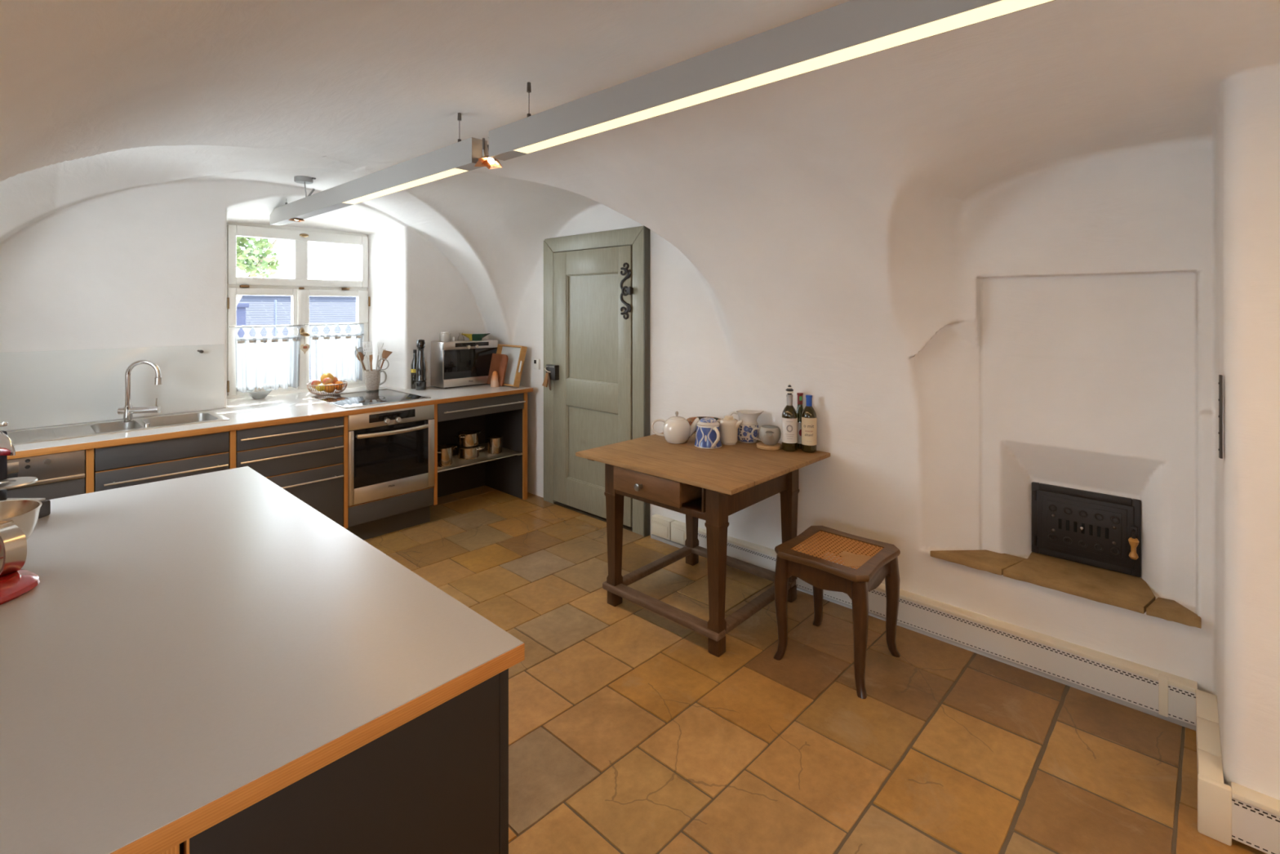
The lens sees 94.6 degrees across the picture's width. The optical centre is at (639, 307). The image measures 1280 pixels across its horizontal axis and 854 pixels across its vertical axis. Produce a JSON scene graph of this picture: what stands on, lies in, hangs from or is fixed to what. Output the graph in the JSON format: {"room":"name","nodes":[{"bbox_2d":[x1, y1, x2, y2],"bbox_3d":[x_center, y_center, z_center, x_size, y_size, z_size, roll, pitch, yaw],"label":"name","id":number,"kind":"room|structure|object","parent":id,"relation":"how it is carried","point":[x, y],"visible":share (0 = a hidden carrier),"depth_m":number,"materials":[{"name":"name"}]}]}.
{"room":"historic interior","nodes":[
{"label":"historic interior","id":0,"kind":"room"},
{"bbox_2d":[0,180,488,460],"bbox_3d":[-2.683,0.378,4.255,0.716,2.448,3.385,0,0,43],"label":"wall","id":1,"kind":"structure","parent":0,"point":[141,267],"depth_m":3.64,"materials":[{"name":"paint"}]},
{"bbox_2d":[0,344,224,431],"bbox_3d":[-3.152,0.444,3.333,0.009,0.412,1.345,0,0,43],"label":"backsplash","id":2,"kind":"structure","parent":1,"relation":"attached to","point":[38,388],"depth_m":3.39,"materials":[{"name":"white"}]},
{"bbox_2d":[226,222,370,399],"bbox_3d":[-2.624,0.015,4.581,0.190,1.310,1.055,0,0,43],"label":"window","id":3,"kind":"structure","parent":1,"relation":"in","point":[300,288],"depth_m":4.53,"materials":[{"name":"white paint"}]},
{"bbox_2d":[229,324,306,392],"bbox_3d":[-2.738,0.370,4.359,0.049,0.482,0.497,0,0,43],"label":"cafe curtain","id":4,"kind":"object","parent":3,"relation":"hanging from","point":[268,362],"visible":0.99,"depth_m":4.36,"materials":[{"name":"white fabric"}]},
{"bbox_2d":[299,339,309,354],"bbox_3d":[-2.558,0.285,4.505,0.022,0.140,0.068,0,0,43],"label":"pendant","id":5,"kind":"object","parent":3,"relation":"hanging from","point":[304,348],"visible":1,"depth_m":4.50,"materials":[{"name":"beige wood"}]},
{"bbox_2d":[304,322,368,383],"bbox_3d":[-2.414,0.362,4.710,0.047,0.478,0.482,0,0,43],"label":"cafe curtain","id":6,"kind":"object","parent":3,"relation":"hanging from","point":[331,353],"visible":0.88,"depth_m":4.69,"materials":[{"name":"white fabric"}]},
{"bbox_2d":[0,0,1279,388],"bbox_3d":[-0.294,-0.057,1.974,6.112,1.612,3.448,0,0,43],"label":"ceiling","id":7,"kind":"structure","parent":0,"point":[783,195],"depth_m":2.16,"materials":[{"name":"paint"}]},
{"bbox_2d":[293,175,315,197],"bbox_3d":[-2.198,-0.782,3.857,0.111,0.161,0.108,0,0,32],"label":"ceiling canopy","id":8,"kind":"object","parent":7,"relation":"attached to","point":[299,179],"visible":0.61,"depth_m":3.83,"materials":[{"name":"grey metal"}]},
{"bbox_2d":[270,112,493,225],"bbox_3d":[-1.630,-0.720,3.361,2.787,0.288,0.098,0,0,43],"label":"ceiling light","id":9,"kind":"object","parent":7,"relation":"hanging from","point":[461,157],"visible":0.91,"depth_m":2.95,"materials":[{"name":"silver metal"}]},
{"bbox_2d":[478,0,1056,169],"bbox_3d":[0.680,-0.719,1.227,3.591,0.290,0.094,0,0,43],"label":"ceiling light","id":10,"kind":"object","parent":7,"relation":"hanging from","point":[852,29],"visible":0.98,"depth_m":1.54,"materials":[{"name":"silver metal"}]},
{"bbox_2d":[364,485,1266,853],"bbox_3d":[-0.168,1.553,2.030,6.500,0.007,4.888,0,0,43],"label":"floor","id":11,"kind":"structure","parent":0,"point":[627,735],"depth_m":2.14,"materials":[{"name":"tile"}]},
{"bbox_2d":[7,449,84,499],"bbox_3d":[-3.099,1.119,2.837,0.597,0.862,0.589,0,0,43],"label":"dishwasher","id":12,"kind":"object","parent":11,"relation":"on","point":[62,474],"visible":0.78,"depth_m":2.77,"materials":[{"name":"grey metal"}]},
{"bbox_2d":[84,431,229,493],"bbox_3d":[-2.691,1.117,3.264,0.618,0.866,0.583,0,0,43],"label":"base cabinet","id":13,"kind":"object","parent":11,"relation":"on","point":[113,467],"visible":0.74,"depth_m":3.06,"materials":[{"name":"grey"}]},
{"bbox_2d":[219,416,343,527],"bbox_3d":[-2.293,1.117,3.710,0.638,0.866,0.604,0,0,43],"label":"base cabinet","id":14,"kind":"object","parent":11,"relation":"on","point":[305,459],"visible":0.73,"depth_m":3.56,"materials":[{"name":"grey"}]},
{"bbox_2d":[160,668,508,853],"bbox_3d":[-1.273,1.117,1.397,1.846,0.865,1.008,0,0,43],"label":"base cabinet","id":15,"kind":"object","parent":11,"relation":"on","point":[437,782],"visible":0.21,"depth_m":0.99,"materials":[{"name":"grey"}]},
{"bbox_2d":[0,466,524,853],"bbox_3d":[-1.266,0.667,1.406,1.884,0.034,1.031,0,0,43],"label":"countertop","id":16,"kind":"structure","parent":15,"relation":"on","point":[184,652],"depth_m":1.10,"materials":[{"name":"laminate"}]},
{"bbox_2d":[0,499,42,604],"bbox_3d":[-1.653,0.485,1.378,0.524,0.331,0.326,0,0,0],"label":"stand mixer","id":17,"kind":"object","parent":16,"relation":"on","point":[19,518],"visible":1,"depth_m":1.38,"materials":[{"name":"red metal"}]},
{"bbox_2d":[0,421,50,518],"bbox_3d":[-1.952,0.499,1.782,0.212,0.303,0.150,0,0,0],"label":"machine","id":18,"kind":"object","parent":16,"relation":"on","point":[6,446],"visible":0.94,"depth_m":1.81,"materials":[{"name":"grey"}]},
{"bbox_2d":[342,404,437,540],"bbox_3d":[-1.882,1.117,4.179,0.607,0.866,0.635,0,0,43],"label":"base cabinet","id":19,"kind":"object","parent":11,"relation":"on","point":[373,518],"visible":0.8,"depth_m":4.01,"materials":[{"name":"brown wood"}]},
{"bbox_2d":[347,404,434,506],"bbox_3d":[-1.835,0.975,4.136,0.594,0.578,0.583,0,0,43],"label":"oven","id":20,"kind":"object","parent":19,"relation":"in","point":[391,452],"visible":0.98,"depth_m":3.94,"materials":[{"name":"grey metal"}]},
{"bbox_2d":[437,392,527,499],"bbox_3d":[-1.380,1.117,4.685,0.618,0.866,0.780,0,0,43],"label":"base cabinet","id":21,"kind":"object","parent":11,"relation":"on","point":[504,415],"visible":0.55,"depth_m":4.86,"materials":[{"name":"grey wood"}]},
{"bbox_2d":[6,383,533,459],"bbox_3d":[-2.390,0.668,3.960,1.097,0.032,3.301,0,0,43],"label":"countertop","id":22,"kind":"structure","parent":21,"relation":"on","point":[243,413],"depth_m":3.65,"materials":[{"name":"white laminate"}]},
{"bbox_2d":[7,410,230,452],"bbox_3d":[-2.943,0.712,3.126,0.415,0.167,1.205,0,0,43],"label":"sink","id":23,"kind":"object","parent":22,"relation":"in","point":[31,436],"visible":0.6,"depth_m":3.25,"materials":[{"name":"silver metal"}]},
{"bbox_2d":[117,360,161,422],"bbox_3d":[-2.847,0.472,3.366,0.200,0.349,0.054,0,0,-17],"label":"kitchen faucet","id":24,"kind":"object","parent":22,"relation":"on","point":[127,410],"visible":1,"depth_m":3.35,"materials":[{"name":"silver metal"}]},
{"bbox_2d":[245,388,272,399],"bbox_3d":[-2.735,0.623,4.240,0.164,0.056,0.164,0,0,43],"label":"serving bowl","id":25,"kind":"object","parent":22,"relation":"on","point":[255,395],"visible":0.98,"depth_m":4.20,"materials":[{"name":"grey ceramic"}]},
{"bbox_2d":[306,380,347,395],"bbox_3d":[-2.354,0.609,4.446,0.279,0.084,0.279,0,0,43],"label":"fruit bowl","id":26,"kind":"object","parent":22,"relation":"on","point":[344,383],"visible":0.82,"depth_m":4.39,"materials":[{"name":"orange metal"}]},
{"bbox_2d":[311,379,320,388],"bbox_3d":[-2.419,0.573,4.408,0.068,0.069,0.068,0,0,43],"label":"apple","id":27,"kind":"object","parent":26,"relation":"in","point":[316,382],"visible":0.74,"depth_m":4.38,"materials":[{"name":"brown food"}]},
{"bbox_2d":[315,383,324,391],"bbox_3d":[-2.364,0.593,4.377,0.056,0.057,0.073,0,0,43],"label":"lemon","id":28,"kind":"object","parent":26,"relation":"in","point":[319,388],"visible":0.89,"depth_m":4.36,"materials":[{"name":"yellow food"}]},
{"bbox_2d":[324,382,335,392],"bbox_3d":[-2.312,0.599,4.401,0.076,0.077,0.076,0,0,43],"label":"orange","id":29,"kind":"object","parent":26,"relation":"in","point":[331,387],"visible":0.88,"depth_m":4.38,"materials":[{"name":"orange food"}]},
{"bbox_2d":[323,377,332,385],"bbox_3d":[-2.333,0.553,4.410,0.062,0.063,0.062,0,0,43],"label":"apple","id":30,"kind":"object","parent":29,"relation":"on","point":[326,380],"visible":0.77,"depth_m":4.39,"materials":[{"name":"brown food"}]},
{"bbox_2d":[332,376,337,383],"bbox_3d":[-2.344,0.559,4.513,0.064,0.065,0.064,0,0,43],"label":"peach","id":31,"kind":"object","parent":26,"relation":"in","point":[335,379],"visible":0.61,"depth_m":4.50,"materials":[{"name":"brown food"}]},
{"bbox_2d":[333,381,344,390],"bbox_3d":[-2.292,0.595,4.495,0.072,0.073,0.072,0,0,43],"label":"orange","id":32,"kind":"object","parent":26,"relation":"in","point":[336,382],"visible":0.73,"depth_m":4.47,"materials":[{"name":"orange food"}]},
{"bbox_3d":[-2.354,0.607,4.449,0.066,0.067,0.066,0,0,43],"label":"apple","id":33,"kind":"object","parent":26,"relation":"in","visible":0},
{"bbox_2d":[320,372,333,383],"bbox_3d":[-2.369,0.539,4.471,0.092,0.093,0.092,0,0,43],"label":"grapefruit","id":34,"kind":"object","parent":33,"relation":"on","point":[326,375],"visible":0.67,"depth_m":4.44,"materials":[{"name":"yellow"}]},
{"bbox_2d":[307,388,431,408],"bbox_3d":[-1.955,0.649,4.259,0.694,0.006,0.584,0,0,43],"label":"cooktop","id":35,"kind":"object","parent":22,"relation":"in","point":[369,397],"visible":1,"depth_m":4.22,"materials":[{"name":"black glass"}]},
{"bbox_2d":[364,368,386,391],"bbox_3d":[-2.075,0.571,4.639,0.169,0.160,0.115,0,0,0],"label":"mug","id":36,"kind":"object","parent":22,"relation":"on","point":[372,380],"visible":1,"depth_m":4.60,"materials":[{"name":"grey ceramic"}]},
{"bbox_2d":[355,346,364,373],"bbox_3d":[-2.172,0.471,4.632,0.121,0.330,0.016,0,0,-6],"label":"wooden stick","id":37,"kind":"object","parent":36,"relation":"in","point":[355,347],"visible":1,"depth_m":4.63,"materials":[{"name":"beige"}]},
{"bbox_2d":[355,346,366,369],"bbox_3d":[-2.181,0.475,4.663,0.146,0.322,0.014,0,0,6],"label":"skimmer","id":38,"kind":"object","parent":36,"relation":"in","point":[359,349],"visible":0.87,"depth_m":4.67,"materials":[{"name":"silver metal"}]},
{"bbox_2d":[356,351,365,369],"bbox_3d":[-2.168,0.493,4.648,0.124,0.288,0.016,0,0,3],"label":"wooden spoon","id":39,"kind":"object","parent":36,"relation":"in","point":[362,357],"visible":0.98,"depth_m":4.64,"materials":[{"name":"brown wood"}]},
{"bbox_2d":[356,351,364,360],"bbox_3d":[-2.202,0.387,4.650,0.055,0.074,0.016,0,0,3],"label":"bowl","id":40,"kind":"object","parent":39,"relation":"on","point":[362,357],"depth_m":4.64,"materials":[{"name":"brown wood"}]},
{"bbox_2d":[362,341,373,370],"bbox_3d":[-2.140,0.450,4.639,0.082,0.372,0.010,0,0,0],"label":"slotted turner","id":41,"kind":"object","parent":36,"relation":"in","point":[366,342],"visible":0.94,"depth_m":4.64,"materials":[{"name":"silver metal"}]},
{"bbox_2d":[365,351,372,370],"bbox_3d":[-2.119,0.490,4.625,0.045,0.290,0.023,0,0,0],"label":"spatula","id":42,"kind":"object","parent":36,"relation":"in","point":[368,353],"visible":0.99,"depth_m":4.62,"materials":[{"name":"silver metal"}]},
{"bbox_2d":[368,354,373,370],"bbox_3d":[-2.099,0.501,4.619,0.024,0.270,0.031,0,0,1],"label":"wooden spatula","id":43,"kind":"object","parent":36,"relation":"in","point":[370,356],"visible":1,"depth_m":4.61,"materials":[{"name":"brown wood"}]},
{"bbox_2d":[375,342,383,370],"bbox_3d":[-2.075,0.456,4.684,0.077,0.361,0.044,0,0,-30],"label":"whisk","id":44,"kind":"object","parent":36,"relation":"in","point":[383,343],"visible":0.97,"depth_m":4.67,"materials":[{"name":"silver metal"}]},
{"bbox_2d":[377,348,386,370],"bbox_3d":[-2.056,0.480,4.667,0.091,0.312,0.019,0,0,-16],"label":"spatula","id":45,"kind":"object","parent":36,"relation":"in","point":[380,351],"visible":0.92,"depth_m":4.67,"materials":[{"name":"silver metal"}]},
{"bbox_2d":[377,358,388,376],"bbox_3d":[-2.029,0.517,4.628,0.123,0.238,0.014,0,0,4],"label":"tool","id":46,"kind":"object","parent":36,"relation":"in","point":[381,358],"visible":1,"depth_m":4.62,"materials":[{"name":"grey metal"}]},
{"bbox_2d":[379,350,392,371],"bbox_3d":[-2.022,0.485,4.644,0.152,0.304,0.012,0,0,-2],"label":"wooden spatula","id":47,"kind":"object","parent":36,"relation":"in","point":[385,353],"visible":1,"depth_m":4.64,"materials":[{"name":"brown wood"}]},
{"bbox_2d":[410,349,417,389],"bbox_3d":[-1.809,0.495,4.746,0.061,0.313,0.061,0,0,43],"label":"bottle","id":48,"kind":"object","parent":22,"relation":"on","point":[413,366],"visible":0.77,"depth_m":4.72,"materials":[{"name":"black glass"}]},
{"bbox_2d":[415,338,426,390],"bbox_3d":[-1.742,0.451,4.692,0.080,0.400,0.080,0,0,43],"label":"pepper mill","id":49,"kind":"object","parent":22,"relation":"on","point":[420,384],"visible":1,"depth_m":4.67,"materials":[{"name":"black paint"}]},
{"bbox_2d":[431,338,497,388],"bbox_3d":[-1.467,0.465,4.960,0.240,0.372,0.495,0,0,45],"label":"microwave oven","id":50,"kind":"object","parent":22,"relation":"on","point":[455,363],"visible":0.91,"depth_m":4.84,"materials":[{"name":"silver metal"}]},
{"bbox_2d":[440,331,450,341],"bbox_3d":[-1.613,0.239,4.889,0.086,0.080,0.086,0,0,43],"label":"ceramic jar","id":51,"kind":"object","parent":50,"relation":"on","point":[444,335],"visible":1,"depth_m":4.85,"materials":[{"name":"grey ceramic"}]},
{"bbox_2d":[457,332,464,341],"bbox_3d":[-1.502,0.245,4.950,0.056,0.068,0.056,0,0,43],"label":"glass carafe","id":52,"kind":"object","parent":50,"relation":"on","point":[460,338],"visible":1,"depth_m":4.93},
{"bbox_2d":[462,333,490,340],"bbox_3d":[-1.399,0.250,5.025,0.242,0.058,0.116,0,0,-12],"label":"dish","id":53,"kind":"object","parent":50,"relation":"on","point":[471,336],"visible":0.98,"depth_m":5.00,"materials":[{"name":"green ceramic"}]},
{"bbox_2d":[490,371,499,386],"bbox_3d":[-1.194,0.587,4.864,0.077,0.128,0.072,0,0,43],"label":"salt stone","id":54,"kind":"object","parent":22,"relation":"on","point":[494,382],"visible":1,"depth_m":4.84,"materials":[{"name":"orange stone"}]},
{"bbox_2d":[487,353,508,386],"bbox_3d":[-1.190,0.518,4.939,0.227,0.257,0.068,0,0,43],"label":"chopping board","id":55,"kind":"object","parent":22,"relation":"on","point":[499,362],"visible":0.95,"depth_m":4.92,"materials":[{"name":"brown wood"}]},
{"bbox_2d":[496,344,527,387],"bbox_3d":[-1.104,0.483,4.940,0.352,0.337,0.132,0,0,43],"label":"serving tray","id":56,"kind":"object","parent":22,"relation":"on","point":[516,354],"visible":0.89,"depth_m":4.92,"materials":[{"name":"white"}]},
{"bbox_2d":[437,444,455,466],"bbox_3d":[-1.467,1.102,4.398,0.144,0.136,0.223,0,0,23],"label":"saucepan","id":57,"kind":"object","parent":21,"relation":"on","point":[444,451],"visible":0.66,"depth_m":4.34,"materials":[{"name":"silver metal"}]},
{"bbox_2d":[450,444,457,456],"bbox_3d":[-1.493,1.142,4.767,0.384,0.056,0.238,0,0,-35],"label":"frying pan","id":58,"kind":"object","parent":21,"relation":"on","point":[454,451],"visible":0.13,"depth_m":4.67,"materials":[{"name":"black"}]},
{"bbox_2d":[452,444,484,459],"bbox_3d":[-1.343,1.127,4.620,0.251,0.086,0.172,0,0,3],"label":"casserole","id":59,"kind":"object","parent":21,"relation":"on","point":[468,453],"visible":0.76,"depth_m":4.55,"materials":[{"name":"silver metal"}]},
{"bbox_2d":[454,430,481,448],"bbox_3d":[-1.346,1.028,4.625,0.164,0.106,0.243,0,0,28],"label":"casserole","id":60,"kind":"object","parent":59,"relation":"on","point":[466,438],"visible":1,"depth_m":4.56,"materials":[{"name":"silver metal"}]},
{"bbox_2d":[437,443,522,472],"bbox_3d":[-1.390,1.181,4.673,0.512,0.019,0.745,0,0,43],"label":"wire shelf","id":61,"kind":"object","parent":21,"relation":"attached to","point":[508,451],"depth_m":4.64,"materials":[{"name":"silver metal"}]},
{"bbox_2d":[487,435,502,453],"bbox_3d":[-1.173,1.107,4.776,0.124,0.126,0.124,0,0,43],"label":"pan","id":62,"kind":"object","parent":21,"relation":"on","point":[494,442],"visible":1,"depth_m":4.73,"materials":[{"name":"silver metal"}]},
{"bbox_2d":[575,432,830,657],"bbox_3d":[0.325,1.161,3.138,1.007,0.778,0.936,0,0,43],"label":"wooden table","id":63,"kind":"object","parent":11,"relation":"on","point":[711,486],"visible":0.94,"depth_m":2.92,"materials":[{"name":"brown wood"}]},
{"bbox_2d":[651,411,699,444],"bbox_3d":[0.206,0.683,3.390,0.246,0.176,0.160,0,0,-30],"label":"teapot","id":64,"kind":"object","parent":63,"relation":"on","point":[677,429],"visible":1,"depth_m":3.34,"materials":[{"name":"grey ceramic"}]},
{"bbox_2d":[686,416,720,434],"bbox_3d":[0.384,0.720,3.506,0.216,0.104,0.216,0,0,43],"label":"bowl","id":65,"kind":"object","parent":63,"relation":"on","point":[691,420],"visible":0.15,"depth_m":3.57,"materials":[{"name":"beige ceramic"}]},
{"bbox_2d":[693,417,722,448],"bbox_3d":[0.381,0.694,3.277,0.156,0.156,0.199,0,0,0],"label":"lidded pot","id":66,"kind":"object","parent":63,"relation":"on","point":[708,436],"visible":1,"depth_m":3.24,"materials":[{"name":"blue ceramic"}]},
{"bbox_2d":[716,415,742,444],"bbox_3d":[0.505,0.694,3.350,0.104,0.156,0.148,0,0,-22],"label":"coffee pot","id":67,"kind":"object","parent":63,"relation":"on","point":[729,426],"visible":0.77,"depth_m":3.31,"materials":[{"name":"beige ceramic"}]},
{"bbox_2d":[728,409,764,443],"bbox_3d":[0.615,0.684,3.401,0.180,0.175,0.132,0,0,-33],"label":"milk jug","id":68,"kind":"object","parent":63,"relation":"on","point":[749,417],"visible":0.73,"depth_m":3.36,"materials":[{"name":"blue ceramic"}]},
{"bbox_2d":[756,441,781,450],"bbox_3d":[0.711,0.761,3.253,0.134,0.020,0.134,0,0,43],"label":"trivet","id":69,"kind":"object","parent":63,"relation":"on","point":[760,445],"visible":0.87,"depth_m":3.20,"materials":[{"name":"brown wood"}]},
{"bbox_2d":[751,425,781,444],"bbox_3d":[0.708,0.703,3.245,0.145,0.097,0.134,0,0,-37],"label":"cup","id":70,"kind":"object","parent":69,"relation":"on","point":[768,434],"visible":1,"depth_m":3.21,"materials":[{"name":"grey ceramic"}]},
{"bbox_2d":[782,382,797,451],"bbox_3d":[0.808,0.590,3.193,0.082,0.364,0.086,0,0,43],"label":"wine bottle","id":71,"kind":"object","parent":63,"relation":"on","point":[789,415],"visible":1,"depth_m":3.16,"materials":[{"name":"green glass"}]},
{"bbox_2d":[795,392,803,448],"bbox_3d":[0.881,0.621,3.250,0.074,0.302,0.075,0,0,43],"label":"wine bottle","id":72,"kind":"object","parent":63,"relation":"on","point":[799,408],"visible":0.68,"depth_m":3.23,"materials":[{"name":"green glass"}]},
{"bbox_2d":[801,394,817,453],"bbox_3d":[0.907,0.621,3.169,0.080,0.302,0.080,0,0,43],"label":"wine bottle","id":73,"kind":"object","parent":63,"relation":"on","point":[809,419],"visible":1,"depth_m":3.14,"materials":[{"name":"green glass"}]},
{"bbox_2d":[773,525,900,698],"bbox_3d":[0.876,1.309,2.623,0.424,0.482,0.424,0,0,43],"label":"stool","id":74,"kind":"object","parent":11,"relation":"on","point":[802,557],"visible":1,"depth_m":2.58,"materials":[{"name":"brown wood"}]},
{"bbox_2d":[489,64,1279,799],"bbox_3d":[0.930,0.417,3.202,0.850,2.371,6.169,0,0,-43],"label":"wall","id":75,"kind":"structure","parent":0,"point":[1086,308],"depth_m":2.54,"materials":[{"name":"paint"}]},
{"bbox_2d":[533,358,540,369],"bbox_3d":[-0.848,0.465,4.855,0.064,0.084,0.023,0,0,43],"label":"thermostat","id":76,"kind":"object","parent":75,"relation":"attached to","point":[536,362],"visible":1,"depth_m":4.84,"materials":[{"name":"white paint"}]},
{"bbox_2d":[543,225,649,537],"bbox_3d":[-0.368,0.497,4.371,1.112,2.105,0.113,0,0,43],"label":"door","id":77,"kind":"structure","parent":75,"relation":"in","point":[597,285],"depth_m":4.37,"materials":[{"name":"green paint"}]},
{"bbox_2d":[542,367,551,390],"bbox_3d":[-0.721,0.556,4.632,0.099,0.179,0.043,0,0,43],"label":"key fob","id":78,"kind":"object","parent":77,"relation":"hanging from","point":[547,380],"visible":1,"depth_m":4.62,"materials":[{"name":"beige leather"}]},
{"bbox_2d":[650,514,1279,853],"bbox_3d":[1.421,1.469,2.381,4.140,0.162,0.632,0,0,43],"label":"baseboard","id":79,"kind":"structure","parent":75,"relation":"attached to","point":[1246,815],"depth_m":2.35,"materials":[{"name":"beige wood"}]},
{"bbox_2d":[929,549,1201,628],"bbox_3d":[1.823,1.163,2.595,0.930,0.029,0.334,0,0,43],"label":"hearth ledge","id":80,"kind":"object","parent":75,"relation":"attached to","point":[1130,592],"visible":0.99,"depth_m":2.50,"materials":[{"name":"stone"}]},
{"bbox_2d":[1031,481,1141,577],"bbox_3d":[1.971,0.983,2.626,0.392,0.325,0.090,0,0,43],"label":"door","id":81,"kind":"structure","parent":75,"relation":"in","point":[1091,528],"depth_m":2.62,"materials":[{"name":"grey metal"}]},
{"bbox_2d":[1217,374,1222,458],"bbox_3d":[1.746,0.328,1.776,0.008,0.250,0.014,0,0,33],"label":"strike plate","id":82,"kind":"object","parent":75,"relation":"attached to","point":[1220,376],"visible":1,"depth_m":1.77,"materials":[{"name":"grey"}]},
{"label":"outside","id":83,"kind":"structure","parent":0,"visible":0},
{"bbox_2d":[236,236,280,305],"bbox_3d":[-6.805,1.977,9.217,3.840,11.154,2.392,0,0,43],"label":"tree","id":84,"kind":"object","parent":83,"point":[263,262],"visible":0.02,"depth_m":9.17,"materials":[{"name":"green plant"}]},
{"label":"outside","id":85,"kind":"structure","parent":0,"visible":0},
{"bbox_2d":[236,295,355,380],"bbox_3d":[-10.914,3.530,16.190,14.000,8.040,19.000,0,0,43],"label":"neighbouring house","id":86,"kind":"structure","parent":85,"point":[251,310],"depth_m":16.38,"materials":[{"name":"stone"}]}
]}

